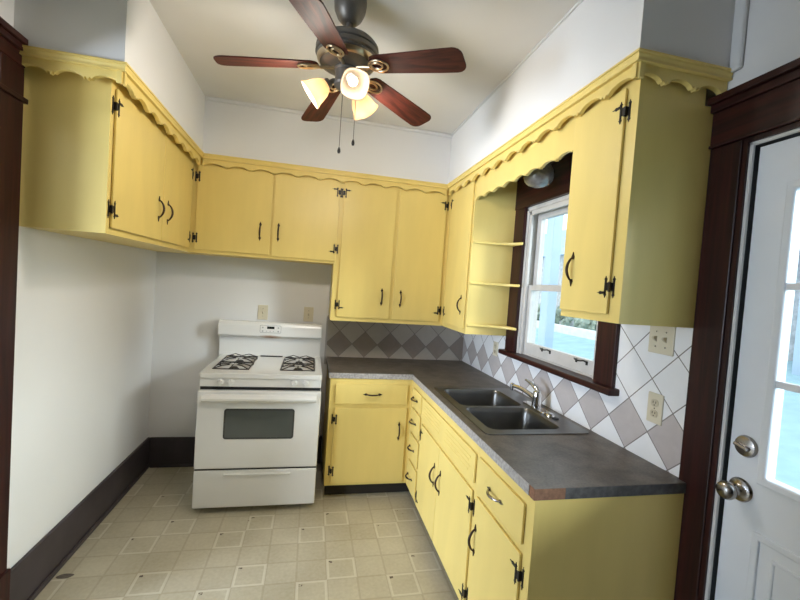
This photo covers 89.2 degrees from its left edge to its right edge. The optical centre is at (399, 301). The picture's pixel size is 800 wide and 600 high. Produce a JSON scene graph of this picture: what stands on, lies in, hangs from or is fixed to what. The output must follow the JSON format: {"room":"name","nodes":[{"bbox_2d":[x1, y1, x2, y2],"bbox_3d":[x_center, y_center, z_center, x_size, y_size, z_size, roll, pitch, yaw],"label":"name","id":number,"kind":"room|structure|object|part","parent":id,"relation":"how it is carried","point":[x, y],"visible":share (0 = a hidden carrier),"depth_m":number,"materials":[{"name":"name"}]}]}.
{"room":"kitchen","nodes":[
{"label":"kitchen","id":0,"kind":"room"},
{"bbox_2d":[0,0,156,567],"bbox_3d":[-1.212,0.095,-0.302,0.120,2.758,7.000,4,2,-12],"label":"wall","id":1,"kind":"structure","parent":0,"point":[85,307],"depth_m":2.09,"materials":[{"name":"paint"}]},
{"bbox_2d":[0,17,27,599],"bbox_3d":[-1.482,0.208,0.995,0.180,2.400,1.355,4,2,-12],"label":"door frame","id":2,"kind":"structure","parent":1,"relation":"in","point":[12,99],"depth_m":1.58,"materials":[{"name":"brown wood"}]},
{"bbox_3d":[-1.342,-0.867,0.969,0.050,0.235,1.355,4,2,-12],"label":"head casing","id":3,"kind":"part","parent":2,"relation":"part of","materials":[{"name":"brown wood"}]},
{"bbox_2d":[10,437,149,599],"bbox_3d":[-1.801,1.219,2.428,0.030,0.235,1.535,4,2,-12],"label":"baseboard","id":4,"kind":"structure","parent":1,"relation":"attached to","point":[31,574],"depth_m":2.16,"materials":[{"name":"paint"}]},
{"bbox_2d":[19,66,197,254],"bbox_3d":[-1.509,-0.676,2.407,0.358,0.688,1.503,4,2,-12],"label":"upper cabinet","id":5,"kind":"object","parent":1,"relation":"attached to","point":[95,165],"visible":1,"depth_m":1.70,"materials":[{"name":"yellow paint"}]},
{"bbox_2d":[19,45,126,86],"bbox_3d":[-1.304,-0.936,1.627,0.397,0.084,0.068,4,2,-12],"label":"trim","id":6,"kind":"structure","parent":5,"relation":"attached to","point":[53,62],"depth_m":1.61,"materials":[{"name":"yellow paint"}]},
{"bbox_3d":[-1.302,-0.962,1.626,0.397,0.033,0.068,4,2,-12],"label":"crown moulding","id":7,"kind":"part","parent":6,"relation":"part of","materials":[{"name":"yellow paint"}]},
{"bbox_3d":[-1.283,-0.624,2.013,0.012,0.588,0.578,4,2,-12],"label":"door","id":8,"kind":"part","parent":5,"relation":"part of","materials":[{"name":"yellow paint"}]},
{"bbox_3d":[-1.353,-0.661,2.275,0.018,0.688,1.178,4,2,-12],"label":"frame","id":9,"kind":"part","parent":5,"relation":"part of","materials":[{"name":"yellow paint"}]},
{"bbox_2d":[116,63,203,164],"bbox_3d":[-1.269,-0.957,2.246,0.068,0.084,1.264,4,2,-12],"label":"trim","id":10,"kind":"structure","parent":5,"relation":"attached to","point":[138,90],"depth_m":2.02,"materials":[{"name":"yellow paint"}]},
{"bbox_3d":[-1.318,-0.511,2.250,0.033,0.140,0.018,4,2,-12],"label":"handle","id":11,"kind":"part","parent":5,"relation":"part of","materials":[{"name":"brown metal"}]},
{"bbox_3d":[-1.348,-0.520,2.387,0.033,0.140,0.018,4,2,-12],"label":"handle","id":12,"kind":"part","parent":5,"relation":"part of","materials":[{"name":"brown metal"}]},
{"bbox_3d":[-1.402,-0.653,2.565,0.012,0.588,0.541,4,2,-12],"label":"door","id":13,"kind":"part","parent":5,"relation":"part of","materials":[{"name":"yellow paint"}]},
{"bbox_2d":[148,251,331,461],"bbox_3d":[-1.923,-0.083,3.182,5.396,2.758,0.120,4,2,-12],"label":"wall","id":14,"kind":"structure","parent":0,"point":[193,292],"depth_m":3.22,"materials":[{"name":"paint"}]},
{"bbox_2d":[148,436,321,467],"bbox_3d":[-1.312,1.221,3.304,1.322,0.235,0.030,4,2,-12],"label":"baseboard","id":15,"kind":"structure","parent":14,"relation":"attached to","point":[163,451],"depth_m":3.20,"materials":[{"name":"paint"}]},
{"bbox_2d":[258,305,267,319],"bbox_3d":[-1.111,0.091,3.292,0.078,0.120,0.023,4,2,-12],"label":"light switch","id":16,"kind":"object","parent":14,"relation":"attached to","point":[262,309],"visible":1,"depth_m":3.30,"materials":[{"name":"beige plastic"}]},
{"bbox_2d":[188,159,341,264],"bbox_3d":[-0.987,-0.665,3.099,1.045,0.688,0.372,4,2,-12],"label":"upper cabinet","id":17,"kind":"object","parent":14,"relation":"attached to","point":[237,212],"visible":0.99,"depth_m":2.95,"materials":[{"name":"yellow paint"}]},
{"bbox_3d":[-1.185,-0.648,2.908,0.506,0.592,0.012,4,2,-12],"label":"door","id":18,"kind":"part","parent":17,"relation":"part of","materials":[{"name":"yellow paint"}]},
{"bbox_3d":[-0.885,-0.504,2.956,0.018,0.140,0.033,4,2,-12],"label":"handle","id":19,"kind":"part","parent":17,"relation":"part of","materials":[{"name":"brown metal"}]},
{"bbox_3d":[-0.696,-0.615,3.015,0.466,0.598,0.012,4,2,-12],"label":"door","id":20,"kind":"part","parent":17,"relation":"part of","materials":[{"name":"yellow paint"}]},
{"bbox_2d":[303,307,313,321],"bbox_3d":[-0.757,0.110,3.370,0.078,0.122,0.023,4,2,-12],"label":"wall outlet","id":21,"kind":"object","parent":14,"relation":"attached to","point":[308,311],"visible":1,"depth_m":3.38,"materials":[{"name":"beige plastic"}]},
{"bbox_2d":[324,316,328,363],"bbox_3d":[-0.619,0.329,3.417,0.014,0.402,0.012,4,2,-12],"label":"trim","id":22,"kind":"structure","parent":14,"relation":"attached to","point":[327,316],"depth_m":3.41,"materials":[{"name":"grey metal"}]},
{"bbox_2d":[329,181,451,325],"bbox_3d":[-0.083,-0.393,3.304,0.897,1.120,0.364,4,2,-12],"label":"upper cabinet","id":23,"kind":"object","parent":14,"relation":"attached to","point":[390,266],"visible":0.99,"depth_m":3.16,"materials":[{"name":"yellow paint"}]},
{"bbox_3d":[-0.250,-0.378,3.123,0.406,1.016,0.012,4,2,-12],"label":"door","id":24,"kind":"part","parent":23,"relation":"part of","materials":[{"name":"yellow paint"}]},
{"bbox_3d":[0.161,-0.352,3.213,0.384,1.016,0.012,4,2,-12],"label":"door","id":25,"kind":"part","parent":23,"relation":"part of","materials":[{"name":"yellow paint"}]},
{"bbox_2d":[326,315,463,363],"bbox_3d":[-0.018,0.361,3.550,1.231,0.412,0.008,4,2,-12],"label":"tiled wall","id":26,"kind":"structure","parent":14,"relation":"attached to","point":[344,338],"depth_m":3.54,"materials":[{"name":"grey tile"}]},
{"bbox_2d":[34,462,458,599],"bbox_3d":[-1.333,1.509,-0.255,5.276,0.080,7.000,4,2,-12],"label":"floor","id":27,"kind":"structure","parent":0,"point":[152,544],"depth_m":2.29,"materials":[{"name":"tile"}]},
{"bbox_2d":[56,573,73,578],"bbox_3d":[-1.657,1.361,2.007,0.075,0.002,0.034,4,2,-12],"label":"floor vent","id":28,"kind":"object","parent":27,"relation":"on","point":[62,576],"depth_m":2.00,"materials":[{"name":"metal"}]},
{"bbox_2d":[192,319,321,508],"bbox_3d":[-0.994,0.777,2.960,0.790,1.190,0.755,4,2,-12],"label":"gas stove","id":29,"kind":"object","parent":27,"relation":"on","point":[259,401],"visible":1,"depth_m":2.66,"materials":[{"name":"white metal"}]},
{"bbox_3d":[-1.141,0.515,2.576,0.042,0.042,0.028,4,2,-12],"label":"knob","id":30,"kind":"part","parent":29,"relation":"part of","materials":[{"name":"white plastic"}]},
{"bbox_3d":[-1.078,0.519,2.590,0.042,0.042,0.028,4,2,-12],"label":"knob","id":31,"kind":"part","parent":29,"relation":"part of","materials":[{"name":"white plastic"}]},
{"bbox_3d":[-0.945,1.220,2.670,0.764,0.244,0.040,4,2,-12],"label":"storage drawer","id":32,"kind":"part","parent":29,"relation":"part of","materials":[{"name":"white metal"}]},
{"bbox_3d":[-0.927,1.129,2.643,0.415,0.019,0.013,4,2,-12],"label":"drawer pull","id":33,"kind":"part","parent":29,"relation":"part of","materials":[{"name":"white metal"}]},
{"bbox_2d":[194,389,320,468],"bbox_3d":[-0.913,0.836,2.635,0.764,0.504,0.081,4,2,-12],"label":"oven","id":34,"kind":"object","parent":29,"relation":"in","point":[236,428],"depth_m":2.63,"materials":[{"name":"white metal"}]},
{"bbox_3d":[-0.899,0.532,2.656,0.758,0.058,0.024,4,2,-12],"label":"control panel","id":35,"kind":"part","parent":29,"relation":"part of","materials":[{"name":"white metal"}]},
{"bbox_2d":[199,354,321,379],"bbox_3d":[-0.963,0.472,2.966,0.764,0.030,0.682,4,2,-12],"label":"cooktop","id":36,"kind":"object","parent":29,"relation":"in","point":[227,366],"depth_m":2.83,"materials":[{"name":"white metal"}]},
{"bbox_3d":[-1.018,0.221,3.200,0.162,0.062,0.004,4,2,-12],"label":"clock panel","id":37,"kind":"part","parent":29,"relation":"part of","materials":[{"name":"white plastic"}]},
{"bbox_2d":[261,355,282,356],"bbox_3d":[-1.023,0.440,3.243,0.170,0.006,0.032,4,2,-12],"label":"vent","id":38,"kind":"object","parent":29,"relation":"in","point":[261,355],"depth_m":3.24,"materials":[{"name":"black"}]},
{"bbox_3d":[-0.696,0.542,2.674,0.042,0.042,0.028,4,2,-12],"label":"knob","id":39,"kind":"part","parent":29,"relation":"part of","materials":[{"name":"white plastic"}]},
{"bbox_3d":[-0.622,0.547,2.690,0.042,0.042,0.028,4,2,-12],"label":"knob","id":40,"kind":"part","parent":29,"relation":"part of","materials":[{"name":"white plastic"}]},
{"bbox_2d":[322,369,412,494],"bbox_3d":[-0.246,0.978,3.194,0.664,0.876,0.650,4,2,-12],"label":"base cabinet","id":41,"kind":"object","parent":27,"relation":"on","point":[366,428],"visible":0.98,"depth_m":2.91,"materials":[{"name":"yellow paint"}]},
{"bbox_3d":[-0.219,1.034,2.910,0.522,0.542,0.012,4,2,-12],"label":"door","id":42,"kind":"part","parent":41,"relation":"part of","materials":[{"name":"yellow paint"}]},
{"bbox_3d":[-0.195,0.664,2.896,0.519,0.141,0.012,4,2,-12],"label":"drawer","id":43,"kind":"part","parent":41,"relation":"part of","materials":[{"name":"yellow paint"}]},
{"bbox_2d":[405,381,423,501],"bbox_3d":[0.309,1.018,3.184,0.650,0.876,0.904,4,2,-12],"label":"base cabinet","id":44,"kind":"object","parent":27,"relation":"on","point":[415,421],"visible":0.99,"depth_m":2.78,"materials":[{"name":"yellow paint"}]},
{"bbox_3d":[0.083,1.231,2.817,0.012,0.190,0.226,4,2,-12],"label":"drawer","id":45,"kind":"part","parent":44,"relation":"part of","materials":[{"name":"yellow paint"}]},
{"bbox_3d":[0.097,1.031,2.809,0.012,0.176,0.226,4,2,-12],"label":"drawer","id":46,"kind":"part","parent":44,"relation":"part of","materials":[{"name":"yellow paint"}]},
{"bbox_3d":[0.110,0.845,2.802,0.012,0.160,0.226,4,2,-12],"label":"drawer","id":47,"kind":"part","parent":44,"relation":"part of","materials":[{"name":"yellow paint"}]},
{"bbox_3d":[0.121,0.686,2.796,0.012,0.124,0.226,4,2,-12],"label":"drawer","id":48,"kind":"part","parent":44,"relation":"part of","materials":[{"name":"yellow paint"}]},
{"bbox_2d":[415,392,479,599],"bbox_3d":[0.500,1.064,2.297,0.650,0.876,0.910,4,2,-12],"label":"base cabinet","id":49,"kind":"object","parent":27,"relation":"on","point":[446,491],"visible":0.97,"depth_m":2.09,"materials":[{"name":"yellow paint"}]},
{"bbox_3d":[0.168,1.079,2.470,0.012,0.538,0.388,4,2,-12],"label":"door","id":50,"kind":"part","parent":49,"relation":"part of","materials":[{"name":"yellow paint"}]},
{"bbox_3d":[0.182,0.996,2.324,0.033,0.140,0.018,4,2,-12],"label":"handle","id":51,"kind":"part","parent":49,"relation":"part of","materials":[{"name":"brown metal"}]},
{"bbox_3d":[0.205,0.997,2.218,0.033,0.140,0.018,4,2,-12],"label":"handle","id":52,"kind":"part","parent":49,"relation":"part of","materials":[{"name":"brown metal"}]},
{"bbox_3d":[0.259,1.101,2.045,0.012,0.538,0.469,4,2,-12],"label":"door","id":53,"kind":"part","parent":49,"relation":"part of","materials":[{"name":"yellow paint"}]},
{"bbox_2d":[468,448,683,599],"bbox_3d":[0.638,1.098,1.631,0.640,0.876,0.450,4,2,-12],"label":"base cabinet","id":54,"kind":"object","parent":27,"relation":"on","point":[625,547],"visible":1,"depth_m":1.42,"materials":[{"name":"yellow paint"}]},
{"bbox_3d":[0.307,1.027,1.740,0.033,0.140,0.018,4,2,-12],"label":"handle","id":55,"kind":"part","parent":54,"relation":"part of","materials":[{"name":"brown metal"}]},
{"bbox_3d":[0.358,0.759,1.583,0.033,0.018,0.140,4,2,-12],"label":"handle","id":56,"kind":"part","parent":54,"relation":"part of","materials":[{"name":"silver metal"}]},
{"bbox_3d":[0.358,1.125,1.587,0.012,0.538,0.385,4,2,-12],"label":"door","id":57,"kind":"part","parent":54,"relation":"part of","materials":[{"name":"yellow paint"}]},
{"bbox_3d":[0.384,0.754,1.574,0.012,0.142,0.385,4,2,-12],"label":"drawer","id":58,"kind":"part","parent":54,"relation":"part of","materials":[{"name":"yellow paint"}]},
{"bbox_2d":[326,356,685,500],"bbox_3d":[0.211,0.580,2.442,1.212,0.038,2.272,4,2,-12],"label":"countertop","id":59,"kind":"structure","parent":54,"relation":"on","point":[590,465],"depth_m":1.67,"materials":[{"name":"stone"}]},
{"bbox_2d":[434,387,588,434],"bbox_3d":[0.555,0.670,2.264,0.534,0.196,0.822,4,2,-12],"label":"sink","id":60,"kind":"object","parent":59,"relation":"in","point":[495,411],"depth_m":2.24,"materials":[{"name":"metal"}]},
{"bbox_3d":[0.482,0.666,2.436,0.376,0.180,0.343,4,2,-12],"label":"bowl","id":61,"kind":"part","parent":60,"relation":"part of","materials":[{"name":"metal"}]},
{"bbox_3d":[0.560,0.685,2.077,0.376,0.180,0.336,4,2,-12],"label":"bowl","id":62,"kind":"part","parent":60,"relation":"part of","materials":[{"name":"metal"}]},
{"bbox_3d":[0.797,0.601,2.149,0.048,0.015,0.048,4,2,-12],"label":"sink cap","id":63,"kind":"part","parent":60,"relation":"part of","materials":[{"name":"silver metal"}]},
{"bbox_2d":[510,379,548,413],"bbox_3d":[0.758,0.526,2.320,0.082,0.146,0.314,3,2,-21],"label":"kitchen faucet","id":64,"kind":"object","parent":59,"relation":"on","point":[536,395],"visible":0.93,"depth_m":2.28,"materials":[{"name":"silver metal"}]},
{"bbox_3d":[0.730,0.532,2.360,0.031,0.060,0.191,3,2,-28],"label":"spout","id":65,"kind":"part","parent":64,"relation":"part of","materials":[{"name":"silver metal"}]},
{"bbox_3d":[0.759,0.485,2.315,0.031,0.063,0.110,3,2,-31],"label":"lever","id":66,"kind":"part","parent":64,"relation":"part of","materials":[{"name":"silver metal"}]},
{"bbox_3d":[0.768,0.597,2.283,0.054,0.007,0.230,4,2,-12],"label":"plate","id":67,"kind":"part","parent":64,"relation":"part of","materials":[{"name":"silver metal"}]},
{"bbox_3d":[0.383,1.029,1.573,0.018,0.770,0.450,4,2,-12],"label":"frame","id":68,"kind":"part","parent":54,"relation":"part of","materials":[{"name":"yellow paint"}]},
{"bbox_2d":[149,0,578,133],"bbox_3d":[-1.074,-1.327,-0.346,5.396,0.100,7.240,4,2,-12],"label":"ceiling","id":69,"kind":"structure","parent":0,"point":[493,37],"depth_m":2.04,"materials":[{"name":"paint"}]},
{"bbox_2d":[213,0,465,153],"bbox_3d":[-0.267,-0.960,1.741,0.986,0.672,1.023,4,2,-12],"label":"ceiling fan","id":70,"kind":"object","parent":69,"relation":"hanging from","point":[346,52],"visible":1,"depth_m":1.67,"materials":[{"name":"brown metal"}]},
{"bbox_3d":[-0.547,-0.990,1.684,0.412,0.072,0.123,4,2,-11],"label":"blade","id":71,"kind":"part","parent":70,"relation":"part of","materials":[{"name":"brown wood"}]},
{"bbox_3d":[-0.362,-0.894,1.740,0.119,0.118,0.116,4,2,-12],"label":"lamp shade","id":72,"kind":"part","parent":70,"relation":"part of","materials":[{"name":"white glass"}]},
{"bbox_3d":[-0.273,-0.961,1.423,0.123,0.072,0.412,4,2,7],"label":"blade","id":73,"kind":"part","parent":70,"relation":"part of","materials":[{"name":"brown wood"}]},
{"bbox_3d":[-0.384,-0.991,2.027,0.123,0.072,0.412,3,2,-29],"label":"blade","id":74,"kind":"part","parent":70,"relation":"part of","materials":[{"name":"brown wood"}]},
{"bbox_3d":[-0.297,-0.934,1.742,0.062,0.047,0.046,4,2,-12],"label":"lamp arm","id":75,"kind":"part","parent":70,"relation":"part of","materials":[{"name":"grey metal"}]},
{"bbox_3d":[-0.245,-0.774,1.704,0.003,0.282,0.013,4,2,1],"label":"pull chain","id":76,"kind":"part","parent":70,"relation":"part of","materials":[{"name":"grey metal"}]},
{"bbox_3d":[-0.204,-0.925,1.687,0.046,0.047,0.063,4,2,-12],"label":"lamp arm","id":77,"kind":"part","parent":70,"relation":"part of","materials":[{"name":"glass"}]},
{"bbox_3d":[-0.190,-0.898,1.651,0.041,0.053,0.058,4,2,-12],"label":"bulb","id":78,"kind":"part","parent":70,"relation":"part of","materials":[{"name":"beige glass"}]},
{"bbox_3d":[-0.195,-0.792,1.719,0.016,0.241,0.003,5,3,33],"label":"pull chain","id":79,"kind":"part","parent":70,"relation":"part of","materials":[{"name":"grey metal"}]},
{"bbox_3d":[-0.180,-0.877,1.633,0.116,0.118,0.120,4,2,-12],"label":"lamp shade","id":80,"kind":"part","parent":70,"relation":"part of","materials":[{"name":"white glass"}]},
{"bbox_3d":[-0.161,-0.884,1.860,0.121,0.118,0.121,4,2,-12],"label":"lamp shade","id":81,"kind":"part","parent":70,"relation":"part of","materials":[{"name":"white glass"}]},
{"bbox_3d":[-0.009,-0.963,1.978,0.123,0.072,0.412,6,3,43],"label":"blade","id":82,"kind":"part","parent":70,"relation":"part of","materials":[{"name":"brown wood"}]},
{"bbox_3d":[0.060,-0.944,1.605,0.412,0.072,0.123,5,2,25],"label":"blade","id":83,"kind":"part","parent":70,"relation":"part of","materials":[{"name":"brown wood"}]},
{"bbox_2d":[14,0,735,183],"bbox_3d":[-0.319,-1.125,2.242,2.556,0.386,2.284,4,2,-12],"label":"wall","id":84,"kind":"structure","parent":0,"point":[597,35],"depth_m":1.93,"materials":[{"name":"paint"}]},
{"bbox_2d":[201,153,448,195],"bbox_3d":[-0.500,-0.931,3.025,1.904,0.084,0.068,4,2,-12],"label":"trim","id":85,"kind":"structure","parent":84,"relation":"attached to","point":[226,162],"depth_m":2.99,"materials":[{"name":"yellow paint"}]},
{"bbox_2d":[205,96,451,137],"bbox_3d":[-0.464,-1.344,2.980,1.794,0.024,0.020,4,2,-12],"label":"trim","id":86,"kind":"structure","parent":84,"relation":"attached to","point":[209,98],"depth_m":2.97,"materials":[{"name":"white paint"}]},
{"bbox_2d":[451,0,583,135],"bbox_3d":[0.605,-1.248,2.243,0.012,0.012,1.917,4,2,-12],"label":"trim","id":87,"kind":"structure","parent":84,"relation":"attached to","point":[579,2],"depth_m":2.04,"materials":[{"name":"white paint"}]},
{"bbox_2d":[476,116,576,199],"bbox_3d":[0.644,-0.761,2.233,0.018,0.205,1.063,4,2,-12],"label":"window valance","id":88,"kind":"object","parent":84,"relation":"attached to","point":[553,145],"visible":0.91,"depth_m":2.07,"materials":[{"name":"yellow paint"}]},
{"bbox_2d":[523,162,554,188],"bbox_3d":[0.794,-0.750,2.303,0.172,0.210,0.172,4,2,-12],"label":"globe light","id":89,"kind":"object","parent":84,"relation":"attached to","point":[538,178],"visible":0.48,"depth_m":2.25,"materials":[{"name":"grey glass"}]},
{"bbox_2d":[447,48,645,194],"bbox_3d":[0.597,-0.827,2.287,0.068,0.084,1.982,4,2,-12],"label":"trim","id":90,"kind":"structure","parent":84,"relation":"attached to","point":[604,86],"depth_m":1.74,"materials":[{"name":"yellow paint"}]},
{"bbox_2d":[529,0,799,207],"bbox_3d":[1.398,0.258,0.268,0.120,2.758,7.000,4,2,-12],"label":"wall","id":91,"kind":"structure","parent":0,"point":[772,41],"depth_m":1.30,"materials":[{"name":"paint"}]},
{"bbox_2d":[442,177,522,335],"bbox_3d":[0.553,-0.341,3.124,0.364,1.120,0.988,4,2,-12],"label":"upper cabinet","id":92,"kind":"object","parent":91,"relation":"attached to","point":[481,231],"visible":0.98,"depth_m":2.81,"materials":[{"name":"yellow paint"}]},
{"bbox_3d":[0.432,-0.325,3.005,0.012,1.016,0.446,4,2,-12],"label":"door","id":93,"kind":"part","parent":92,"relation":"part of","materials":[{"name":"yellow paint"}]},
{"bbox_3d":[0.417,0.025,2.868,0.033,0.140,0.018,4,2,-12],"label":"handle","id":94,"kind":"part","parent":92,"relation":"part of","materials":[{"name":"brown metal"}]},
{"bbox_3d":[0.446,-0.345,3.019,0.018,1.120,0.509,4,2,-12],"label":"frame","id":95,"kind":"part","parent":92,"relation":"part of","materials":[{"name":"yellow paint"}]},
{"bbox_2d":[467,324,515,330],"bbox_3d":[0.620,0.176,2.741,0.294,0.019,0.160,4,2,-12],"label":"shelf","id":96,"kind":"object","parent":92,"relation":"attached to","point":[489,327],"depth_m":2.79,"materials":[{"name":"yellow paint"}]},
{"bbox_2d":[470,281,519,286],"bbox_3d":[0.640,-0.115,2.731,0.294,0.019,0.160,4,2,-12],"label":"shelf","id":97,"kind":"object","parent":92,"relation":"attached to","point":[472,283],"depth_m":2.78,"materials":[{"name":"yellow paint"}]},
{"bbox_2d":[473,240,522,246],"bbox_3d":[0.659,-0.393,2.720,0.294,0.019,0.160,4,2,-12],"label":"shelf","id":98,"kind":"object","parent":92,"relation":"attached to","point":[476,243],"depth_m":2.77,"materials":[{"name":"yellow paint"}]},
{"bbox_2d":[498,152,620,395],"bbox_3d":[0.964,-0.215,2.338,0.222,1.237,1.103,4,2,-12],"label":"window","id":99,"kind":"structure","parent":91,"relation":"in","point":[598,374],"depth_m":2.58,"materials":[{"name":"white wood"}]},
{"bbox_3d":[0.799,-0.141,2.780,0.026,0.975,0.127,4,2,-12],"label":"casing","id":100,"kind":"part","parent":99,"relation":"part of","materials":[{"name":"brown wood"}]},
{"bbox_3d":[0.927,-0.719,2.303,0.050,0.234,1.090,4,2,-12],"label":"head casing","id":101,"kind":"part","parent":99,"relation":"part of","materials":[{"name":"brown wood"}]},
{"bbox_3d":[1.000,-0.314,2.344,0.034,0.513,0.748,4,2,-12],"label":"sash","id":102,"kind":"part","parent":99,"relation":"part of","materials":[{"name":"paint"}]},
{"bbox_3d":[0.983,-0.100,2.351,0.164,0.991,0.794,4,2,-12],"label":"frame","id":103,"kind":"part","parent":99,"relation":"part of","materials":[{"name":"paint"}]},
{"bbox_3d":[0.858,0.382,2.347,0.092,0.032,1.103,4,2,-12],"label":"sill","id":104,"kind":"part","parent":99,"relation":"part of","materials":[{"name":"brown wood"}]},
{"bbox_3d":[0.931,0.136,2.352,0.034,0.448,0.748,4,2,-12],"label":"sash","id":105,"kind":"part","parent":99,"relation":"part of","materials":[{"name":"paint"}]},
{"bbox_3d":[0.992,-0.095,1.882,0.026,0.975,0.128,4,2,-12],"label":"casing","id":106,"kind":"part","parent":99,"relation":"part of","materials":[{"name":"brown wood"}]},
{"bbox_2d":[462,324,692,476],"bbox_3d":[0.821,0.349,2.581,0.008,0.625,2.235,4,2,-12],"label":"tiled wall","id":107,"kind":"structure","parent":91,"relation":"attached to","point":[621,419],"depth_m":1.76,"materials":[{"name":"white tile"}]},
{"bbox_2d":[493,341,498,355],"bbox_3d":[0.716,0.355,3.026,0.010,0.105,0.074,4,2,-12],"label":"wall outlet","id":108,"kind":"object","parent":107,"relation":"attached to","point":[495,345],"visible":1,"depth_m":3.02,"materials":[{"name":"beige plastic"}]},
{"bbox_2d":[646,391,663,425],"bbox_3d":[1.019,0.427,1.618,0.010,0.120,0.072,4,2,-12],"label":"wall outlet","id":109,"kind":"object","parent":107,"relation":"attached to","point":[655,405],"visible":1,"depth_m":1.61,"materials":[{"name":"beige plastic"}]},
{"bbox_2d":[650,409,656,417],"bbox_3d":[1.015,0.448,1.618,0.003,0.029,0.034,4,2,-12],"label":"receptacle","id":110,"kind":"object","parent":109,"relation":"attached to","point":[653,412],"depth_m":1.62,"materials":[{"name":"beige plastic"}]},
{"bbox_2d":[651,399,657,406],"bbox_3d":[1.018,0.406,1.617,0.003,0.029,0.034,4,2,-12],"label":"receptacle","id":111,"kind":"object","parent":109,"relation":"attached to","point":[654,402],"depth_m":1.62,"materials":[{"name":"beige plastic"}]},
{"bbox_2d":[648,326,675,356],"bbox_3d":[1.032,0.152,1.607,0.023,0.116,0.118,4,2,-12],"label":"light switch","id":112,"kind":"object","parent":107,"relation":"attached to","point":[661,338],"visible":0.88,"depth_m":1.60,"materials":[{"name":"beige plastic"}]},
{"bbox_2d":[560,76,712,327],"bbox_3d":[0.891,-0.371,1.587,0.364,0.901,0.338,4,2,-12],"label":"upper cabinet","id":113,"kind":"object","parent":91,"relation":"attached to","point":[641,157],"visible":0.98,"depth_m":1.44,"materials":[{"name":"yellow paint"}]},
{"bbox_3d":[0.691,-0.132,1.656,0.033,0.140,0.018,4,2,-12],"label":"handle","id":114,"kind":"part","parent":113,"relation":"part of","materials":[{"name":"brown metal"}]},
{"bbox_3d":[0.746,-0.359,1.579,0.012,0.800,0.281,4,2,-12],"label":"door","id":115,"kind":"part","parent":113,"relation":"part of","materials":[{"name":"yellow paint"}]},
{"bbox_3d":[0.767,-0.378,1.560,0.018,0.901,0.338,4,2,-12],"label":"frame","id":116,"kind":"part","parent":113,"relation":"part of","materials":[{"name":"yellow paint"}]},
{"bbox_2d":[631,47,732,94],"bbox_3d":[0.954,-0.769,1.386,0.387,0.084,0.068,4,2,-12],"label":"trim","id":117,"kind":"structure","parent":113,"relation":"attached to","point":[664,68],"depth_m":1.37,"materials":[{"name":"yellow paint"}]},
{"bbox_3d":[0.955,-0.794,1.385,0.387,0.033,0.068,4,2,-12],"label":"crown moulding","id":118,"kind":"part","parent":117,"relation":"part of","materials":[{"name":"yellow paint"}]},
{"bbox_2d":[674,58,799,599],"bbox_3d":[1.218,0.459,0.893,0.181,2.286,1.236,4,2,-12],"label":"door","id":119,"kind":"structure","parent":91,"relation":"in","point":[740,531],"depth_m":1.32,"materials":[{"name":"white wood"}]},
{"bbox_3d":[1.056,0.515,1.435,0.018,2.112,0.112,4,2,-12],"label":"casing","id":120,"kind":"part","parent":119,"relation":"part of","materials":[{"name":"brown wood"}]},
{"bbox_3d":[1.067,0.607,1.304,0.081,0.076,0.076,4,2,-12],"label":"knob","id":121,"kind":"part","parent":119,"relation":"part of","materials":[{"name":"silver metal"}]},
{"bbox_3d":[1.239,-0.597,0.843,0.048,0.174,1.236,4,2,-12],"label":"head casing","id":122,"kind":"part","parent":119,"relation":"part of","materials":[{"name":"brown wood"}]},
{"bbox_3d":[1.115,1.056,1.129,0.011,0.665,0.311,4,2,-12],"label":"raised panel","id":123,"kind":"part","parent":119,"relation":"part of","materials":[{"name":"paint"}]},
{"bbox_3d":[1.227,0.122,0.889,0.022,0.934,0.736,4,2,-12],"label":"light frame","id":124,"kind":"part","parent":119,"relation":"part of","materials":[{"name":"paint"}]},
{"bbox_2d":[729,0,748,72],"bbox_3d":[1.161,-0.984,1.378,0.020,0.396,0.040,4,2,-12],"label":"trim","id":125,"kind":"structure","parent":91,"relation":"attached to","point":[741,6],"depth_m":1.37,"materials":[{"name":"white paint"}]},
{"label":"outside","id":126,"kind":"structure","parent":0,"visible":0},
{"bbox_2d":[535,328,799,489],"bbox_3d":[9.211,1.757,9.710,19.323,1.070,40.000,4,2,-12],"label":"driveway","id":127,"kind":"structure","parent":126,"point":[788,456],"depth_m":4.84,"materials":[{"name":"concrete"}]},
{"bbox_2d":[537,215,563,347],"bbox_3d":[1.838,0.107,5.026,0.160,3.190,0.200,4,2,-12],"label":"porch post","id":128,"kind":"object","parent":127,"relation":"on","point":[554,225],"visible":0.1,"depth_m":4.95,"materials":[{"name":"white"}]},
{"bbox_2d":[537,303,573,325],"bbox_3d":[5.144,0.511,14.036,0.926,0.824,2.594,4,2,-12],"label":"bush","id":129,"kind":"object","parent":127,"relation":"on","point":[566,320],"visible":0.26,"depth_m":13.24,"materials":[{"name":"green plant"}]},
{"bbox_2d":[536,320,595,339],"bbox_3d":[4.357,0.777,13.838,0.250,0.340,13.800,4,2,-12],"label":"wall","id":130,"kind":"structure","parent":127,"relation":"on","point":[574,331],"depth_m":11.16,"materials":[{"name":"stone"}]},
{"bbox_2d":[573,318,596,330],"bbox_3d":[5.688,0.641,11.345,0.880,0.780,2.436,4,2,-12],"label":"bush","id":131,"kind":"object","parent":127,"relation":"on","point":[578,322],"visible":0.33,"depth_m":11.56,"materials":[{"name":"green plant"}]},
{"bbox_2d":[538,230,799,360],"bbox_3d":[7.973,-0.974,15.037,4.400,4.150,13.400,4,2,-12],"label":"garage","id":132,"kind":"structure","parent":127,"relation":"on","point":[797,293],"depth_m":8.69,"materials":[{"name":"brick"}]},
{"bbox_2d":[791,297,799,375],"bbox_3d":[9.867,-0.834,3.981,5.600,4.950,7.400,4,2,-12],"label":"house","id":133,"kind":"structure","parent":127,"relation":"on","point":[796,355],"depth_m":6.82,"materials":[{"name":"white"}]}
]}

